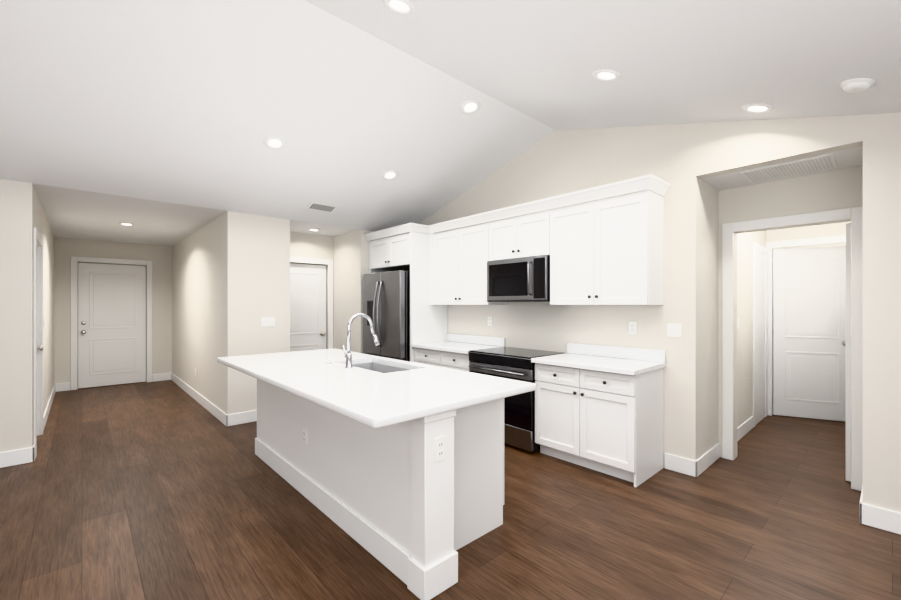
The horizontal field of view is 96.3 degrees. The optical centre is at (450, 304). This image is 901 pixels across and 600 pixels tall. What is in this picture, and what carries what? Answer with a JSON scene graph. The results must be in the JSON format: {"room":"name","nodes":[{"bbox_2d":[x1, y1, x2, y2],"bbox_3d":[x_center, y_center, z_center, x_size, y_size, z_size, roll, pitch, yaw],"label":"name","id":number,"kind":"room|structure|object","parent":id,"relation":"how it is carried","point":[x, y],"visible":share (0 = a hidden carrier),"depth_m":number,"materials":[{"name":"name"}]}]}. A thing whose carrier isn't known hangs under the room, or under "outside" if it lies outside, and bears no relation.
{"room":"kitchen","nodes":[
{"label":"kitchen","id":0,"kind":"room"},
{"bbox_2d":[0,179,55,451],"bbox_3d":[-6.289,0.133,3.973,3.270,2.560,3.930,0,0,-42],"label":"wall","id":1,"kind":"structure","parent":0,"point":[21,210],"depth_m":3.58,"materials":[{"name":"white paint"}]},
{"bbox_2d":[0,445,34,467],"bbox_3d":[-4.921,1.345,2.559,3.184,0.134,0.024,0,0,-42],"label":"baseboard","id":2,"kind":"structure","parent":1,"relation":"attached to","point":[26,455],"depth_m":3.55,"materials":[{"name":"white wood"}]},
{"bbox_2d":[33,227,43,457],"bbox_3d":[-4.192,0.350,4.026,0.138,2.124,1.000,0,0,-42],"label":"trim","id":3,"kind":"structure","parent":1,"relation":"attached to","point":[38,243],"depth_m":4.35,"materials":[{"name":"white wood"}]},
{"bbox_2d":[44,383,56,427],"bbox_3d":[-5.447,1.345,5.489,0.018,0.134,2.848,0,0,-42],"label":"baseboard","id":4,"kind":"structure","parent":1,"relation":"attached to","point":[47,410],"depth_m":5.32,"materials":[{"name":"white wood"}]},
{"bbox_2d":[56,237,171,389],"bbox_3d":[-6.819,0.133,6.259,5.570,2.560,0.140,0,0,-42],"label":"wall","id":5,"kind":"structure","parent":0,"point":[160,256],"depth_m":7.13,"materials":[{"name":"white paint"}]},
{"bbox_2d":[71,256,151,389],"bbox_3d":[-5.864,0.305,7.024,1.091,2.214,0.018,0,0,-42],"label":"trim","id":6,"kind":"structure","parent":5,"relation":"attached to","point":[74,259],"depth_m":6.71,"materials":[{"name":"white wood"}]},
{"bbox_2d":[78,263,145,388],"bbox_3d":[-5.887,0.349,7.053,0.917,2.112,0.106,0,0,-42],"label":"entry door","id":7,"kind":"structure","parent":5,"relation":"in","point":[111,324],"depth_m":7.04,"materials":[{"name":"white wood"}]},
{"bbox_2d":[172,211,291,414],"bbox_3d":[-3.649,0.133,6.384,0.720,2.560,3.930,0,0,-42],"label":"wall","id":8,"kind":"structure","parent":0,"point":[220,285],"depth_m":5.04,"materials":[{"name":"white paint"}]},
{"bbox_2d":[170,373,228,425],"bbox_3d":[-3.920,1.345,6.134,0.018,0.134,3.954,0,0,-42],"label":"baseboard","id":9,"kind":"structure","parent":8,"relation":"attached to","point":[214,410],"depth_m":5.56,"materials":[{"name":"white wood"}]},
{"bbox_2d":[229,410,256,425],"bbox_3d":[-2.316,1.345,4.931,0.690,0.134,0.014,0,0,-42],"label":"baseboard","id":10,"kind":"structure","parent":8,"relation":"attached to","point":[249,416],"depth_m":4.78,"materials":[{"name":"white wood"}]},
{"bbox_2d":[261,317,274,326],"bbox_3d":[-2.254,0.213,4.990,0.165,0.115,0.010,0,0,-42],"label":"light switch","id":11,"kind":"object","parent":8,"relation":"attached to","point":[267,321],"visible":1,"depth_m":4.98,"materials":[{"name":"white plastic"}]},
{"bbox_2d":[292,232,371,353],"bbox_3d":[-2.053,0.133,6.453,1.710,2.560,0.140,0,0,-42],"label":"wall","id":12,"kind":"structure","parent":0,"point":[349,253],"depth_m":6.19,"materials":[{"name":"white paint"}]},
{"bbox_2d":[290,263,325,351],"bbox_3d":[-2.277,0.389,6.191,0.806,2.032,0.106,0,0,-42],"label":"door","id":13,"kind":"structure","parent":12,"relation":"in","point":[307,306],"depth_m":6.26,"materials":[{"name":"white wood"}]},
{"bbox_2d":[290,256,332,348],"bbox_3d":[-2.251,0.345,6.166,0.980,2.134,0.018,0,0,-42],"label":"trim","id":14,"kind":"structure","parent":12,"relation":"attached to","point":[328,262],"depth_m":6.44,"materials":[{"name":"white wood"}]},
{"bbox_2d":[0,380,900,599],"bbox_3d":[-1.429,1.443,4.383,12.200,0.060,11.600,0,0,-42],"label":"floor","id":15,"kind":"structure","parent":0,"point":[164,490],"depth_m":2.57,"materials":[{"name":"brown wood"}]},
{"bbox_2d":[363,270,409,361],"bbox_3d":[-0.714,0.487,5.655,0.808,1.849,0.915,0,0,-42],"label":"fridge","id":16,"kind":"object","parent":15,"relation":"on","point":[386,302],"visible":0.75,"depth_m":5.29,"materials":[{"name":"grey metal"}]},
{"bbox_2d":[255,380,525,599],"bbox_3d":[-0.686,0.965,3.134,0.826,0.894,2.575,0,0,-42],"label":"kitchen island","id":17,"kind":"object","parent":15,"relation":"on","point":[366,471],"depth_m":2.36,"materials":[{"name":"white wood"}]},
{"bbox_2d":[303,428,306,444],"bbox_3d":[-1.078,0.973,2.983,0.008,0.115,0.070,0,0,-42],"label":"outlet","id":18,"kind":"object","parent":17,"relation":"attached to","point":[304,436],"visible":1,"depth_m":2.97,"materials":[{"name":"white plastic"}]},
{"bbox_2d":[217,348,535,431],"bbox_3d":[-0.796,0.498,3.051,1.140,0.040,2.680,0,0,-42],"label":"island countertop","id":19,"kind":"structure","parent":17,"relation":"on","point":[378,391],"depth_m":2.45,"materials":[{"name":"white stone"}]},
{"bbox_2d":[343,313,379,367],"bbox_3d":[-0.701,0.271,3.166,0.305,0.412,0.120,0,0,-42],"label":"faucet","id":20,"kind":"object","parent":19,"relation":"on","point":[348,356],"visible":1,"depth_m":3.06,"materials":[{"name":"silver metal"}]},
{"bbox_2d":[435,436,444,461],"bbox_3d":[-0.050,0.708,1.983,0.070,0.115,0.008,0,0,-42],"label":"outlet","id":21,"kind":"object","parent":17,"relation":"attached to","point":[439,448],"visible":1,"depth_m":1.98,"materials":[{"name":"white plastic"}]},
{"bbox_2d":[369,232,447,361],"bbox_3d":[-0.641,0.240,5.735,0.647,2.344,1.079,0,0,-42],"label":"surround","id":22,"kind":"object","parent":15,"relation":"on","point":[409,251],"visible":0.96,"depth_m":5.30,"materials":[{"name":"white wood"}]},
{"bbox_2d":[415,349,469,371],"bbox_3d":[0.094,0.974,4.981,0.577,0.874,1.020,0,0,-42],"label":"base cabinet","id":23,"kind":"object","parent":15,"relation":"on","point":[458,361],"depth_m":4.76,"materials":[{"name":"white wood"}]},
{"bbox_2d":[411,341,504,352],"bbox_3d":[0.074,0.517,4.963,0.632,0.040,1.020,0,0,-42],"label":"countertop","id":24,"kind":"structure","parent":23,"relation":"on","point":[443,346],"depth_m":4.81,"materials":[{"name":"white stone"}]},
{"bbox_2d":[468,347,563,452],"bbox_3d":[0.676,0.954,4.256,0.662,0.917,0.825,0,0,-42],"label":"range","id":25,"kind":"object","parent":15,"relation":"on","point":[513,363],"visible":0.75,"depth_m":3.93,"materials":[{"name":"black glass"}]},
{"bbox_2d":[535,365,663,486],"bbox_3d":[1.316,0.974,3.643,0.577,0.874,0.935,0,0,-42],"label":"base cabinet","id":26,"kind":"object","parent":15,"relation":"on","point":[599,408],"depth_m":3.37,"materials":[{"name":"white wood"}]},
{"bbox_2d":[531,353,665,376],"bbox_3d":[1.302,0.517,3.618,0.632,0.040,0.953,0,0,-42],"label":"countertop","id":27,"kind":"structure","parent":26,"relation":"on","point":[624,365],"depth_m":3.48,"materials":[{"name":"white stone"}]},
{"bbox_2d":[0,0,900,245],"bbox_3d":[-1.201,-1.447,4.503,11.500,1.060,10.270,0,0,-42],"label":"ceiling","id":28,"kind":"structure","parent":0,"point":[157,122],"depth_m":2.94,"materials":[{"name":"white paint"}]},
{"bbox_2d":[118,223,134,225],"bbox_3d":[-4.401,-1.093,5.487,0.188,0.016,0.188,0,0,-42],"label":"recessed light","id":29,"kind":"object","parent":28,"relation":"in","point":[127,224],"visible":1,"depth_m":5.49,"materials":[{"name":"white plastic"}]},
{"bbox_2d":[264,136,285,148],"bbox_3d":[-1.602,-1.473,3.683,0.188,0.056,0.181,0,0,-42],"label":"recessed light","id":30,"kind":"object","parent":28,"relation":"in","point":[272,142],"visible":1,"depth_m":3.67,"materials":[{"name":"white plastic"}]},
{"bbox_2d":[306,202,337,212],"bbox_3d":[-1.591,-1.206,5.005,0.340,0.053,0.174,0,0,-42],"label":"ceiling vent","id":31,"kind":"object","parent":28,"relation":"in","point":[321,207],"visible":1,"depth_m":4.99,"materials":[{"name":"white metal"}]},
{"bbox_2d":[382,171,397,179],"bbox_3d":[-0.684,-1.464,4.568,0.188,0.056,0.181,0,0,-42],"label":"recessed light","id":32,"kind":"object","parent":28,"relation":"in","point":[388,175],"visible":1,"depth_m":4.56,"materials":[{"name":"white"}]},
{"bbox_2d":[383,0,415,14],"bbox_3d":[-0.292,-1.710,2.307,0.188,0.056,0.181,0,0,-42],"label":"recessed light","id":33,"kind":"object","parent":28,"relation":"in","point":[405,7],"visible":1,"depth_m":2.31,"materials":[{"name":"white"}]},
{"bbox_2d":[460,100,479,113],"bbox_3d":[0.182,-1.803,3.687,0.188,0.056,0.181,0,0,-42],"label":"recessed light","id":34,"kind":"object","parent":28,"relation":"in","point":[469,106],"visible":1,"depth_m":3.68,"materials":[{"name":"white plastic"}]},
{"bbox_2d":[592,69,620,80],"bbox_3d":[1.051,-1.545,2.720,0.188,0.056,0.181,0,0,-42],"label":"recessed light","id":35,"kind":"object","parent":28,"relation":"in","point":[606,75],"visible":0.98,"depth_m":2.71,"materials":[{"name":"white plastic"}]},
{"bbox_2d":[742,103,773,112],"bbox_3d":[2.130,-1.361,2.799,0.188,0.056,0.181,0,0,-42],"label":"recessed light","id":36,"kind":"object","parent":28,"relation":"in","point":[757,108],"visible":0.96,"depth_m":2.79,"materials":[{"name":"white"}]},
{"bbox_2d":[740,153,837,182],"bbox_3d":[2.627,-1.051,3.144,0.400,0.010,0.540,0,0,-42],"label":"ceiling vent","id":37,"kind":"object","parent":28,"relation":"in","point":[811,164],"visible":1,"depth_m":3.11,"materials":[{"name":"white metal"}]},
{"bbox_2d":[840,78,875,92],"bbox_3d":[2.253,-1.212,2.234,0.144,0.066,0.139,0,0,-42],"label":"smoke detector","id":38,"kind":"object","parent":28,"relation":"attached to","point":[855,85],"visible":0.98,"depth_m":2.21,"materials":[{"name":"white plastic"}]},
{"bbox_2d":[429,222,507,304],"bbox_3d":[0.195,-0.465,5.046,0.340,0.936,1.060,0,0,-42],"label":"upper cabinet","id":39,"kind":"object","parent":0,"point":[458,258],"depth_m":4.89,"materials":[{"name":"white wood"}]},
{"bbox_2d":[488,316,491,325],"bbox_3d":[0.485,0.203,4.979,0.008,0.115,0.070,0,0,-42],"label":"electrical outlet","id":40,"kind":"object","parent":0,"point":[489,321],"visible":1,"depth_m":4.98,"materials":[{"name":"white plastic"}]},
{"bbox_2d":[680,169,723,460],"bbox_3d":[3.566,0.153,4.800,4.060,2.520,0.140,0,0,-42],"label":"wall","id":41,"kind":"structure","parent":0,"point":[701,205],"depth_m":3.40,"materials":[{"name":"white paint"}]},
{"bbox_2d":[489,210,548,260],"bbox_3d":[0.823,-0.710,4.359,0.340,0.446,0.803,0,0,-42],"label":"upper cabinet","id":42,"kind":"object","parent":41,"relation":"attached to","point":[527,235],"depth_m":4.21,"materials":[{"name":"white wood"}]},
{"bbox_2d":[487,255,549,301],"bbox_3d":[0.789,-0.258,4.328,0.431,0.451,0.779,0,0,-42],"label":"microwave","id":43,"kind":"object","parent":42,"relation":"attached to","point":[525,279],"visible":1,"depth_m":4.16,"materials":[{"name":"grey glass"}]},
{"bbox_2d":[447,333,665,360],"bbox_3d":[0.903,0.445,4.509,0.020,0.105,2.808,0,0,-42],"label":"backsplash","id":44,"kind":"structure","parent":41,"relation":"attached to","point":[595,350],"depth_m":3.90,"materials":[{"name":"white stone"}]},
{"bbox_2d":[549,190,663,304],"bbox_3d":[1.407,-0.465,3.720,0.340,0.936,0.927,0,0,-42],"label":"upper cabinet","id":45,"kind":"object","parent":41,"relation":"attached to","point":[608,251],"depth_m":3.51,"materials":[{"name":"white wood"}]},
{"bbox_2d":[364,174,669,240],"bbox_3d":[0.310,-0.983,4.678,0.668,0.100,3.923,0,0,-42],"label":"crown molding","id":46,"kind":"structure","parent":45,"relation":"attached to","point":[654,184],"depth_m":3.97,"materials":[{"name":"white wood"}]},
{"bbox_2d":[629,322,636,333],"bbox_3d":[1.665,0.213,3.687,0.008,0.115,0.070,0,0,-42],"label":"electrical outlet","id":47,"kind":"object","parent":41,"relation":"attached to","point":[632,327],"visible":1,"depth_m":3.68,"materials":[{"name":"white plastic"}]},
{"bbox_2d":[667,323,681,337],"bbox_3d":[1.900,0.218,3.428,0.010,0.115,0.115,0,0,-42],"label":"light switch","id":48,"kind":"object","parent":41,"relation":"attached to","point":[674,330],"visible":1,"depth_m":3.43,"materials":[{"name":"white plastic"}]},
{"bbox_2d":[693,443,719,476],"bbox_3d":[2.251,1.345,3.522,0.662,0.134,0.014,0,0,-42],"label":"baseboard","id":49,"kind":"structure","parent":41,"relation":"attached to","point":[707,459],"depth_m":3.46,"materials":[{"name":"white wood"}]},
{"bbox_2d":[773,246,845,421],"bbox_3d":[4.470,0.349,5.000,0.324,2.112,0.721,0,0,-42],"label":"door","id":50,"kind":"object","parent":41,"relation":"attached to","point":[809,332],"visible":0.77,"depth_m":4.99,"materials":[{"name":"white wood"}]},
{"bbox_2d":[737,416,753,441],"bbox_3d":[3.033,1.345,4.236,1.208,0.134,0.014,0,0,-42],"label":"baseboard","id":51,"kind":"structure","parent":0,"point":[744,428],"depth_m":4.38,"materials":[{"name":"white wood"}]},
{"bbox_2d":[724,167,855,459],"bbox_3d":[2.863,0.178,3.434,0.120,2.470,0.930,0,0,-42],"label":"wall","id":52,"kind":"structure","parent":0,"point":[835,189],"depth_m":3.69,"materials":[{"name":"white paint"}]},
{"bbox_2d":[722,206,862,490],"bbox_3d":[2.820,0.334,3.379,0.018,2.156,0.928,0,0,-42],"label":"trim","id":53,"kind":"structure","parent":52,"relation":"attached to","point":[762,332],"depth_m":3.67,"materials":[{"name":"white wood"}]},
{"bbox_2d":[856,129,895,510],"bbox_3d":[4.284,0.153,4.013,4.060,2.520,0.130,0,0,-42],"label":"wall","id":54,"kind":"structure","parent":0,"point":[876,178],"depth_m":2.55,"materials":[{"name":"white paint"}]},
{"bbox_2d":[846,223,850,481],"bbox_3d":[3.465,0.378,3.434,0.752,2.054,0.106,0,0,-42],"label":"door jamb","id":55,"kind":"structure","parent":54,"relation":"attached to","point":[848,351],"depth_m":3.21,"materials":[{"name":"white wood"}]},
{"bbox_2d":[859,500,900,534],"bbox_3d":[3.030,1.345,2.188,0.014,0.134,1.144,0,0,-42],"label":"baseboard","id":56,"kind":"structure","parent":54,"relation":"attached to","point":[880,518],"depth_m":2.54,"materials":[{"name":"white wood"}]}
]}

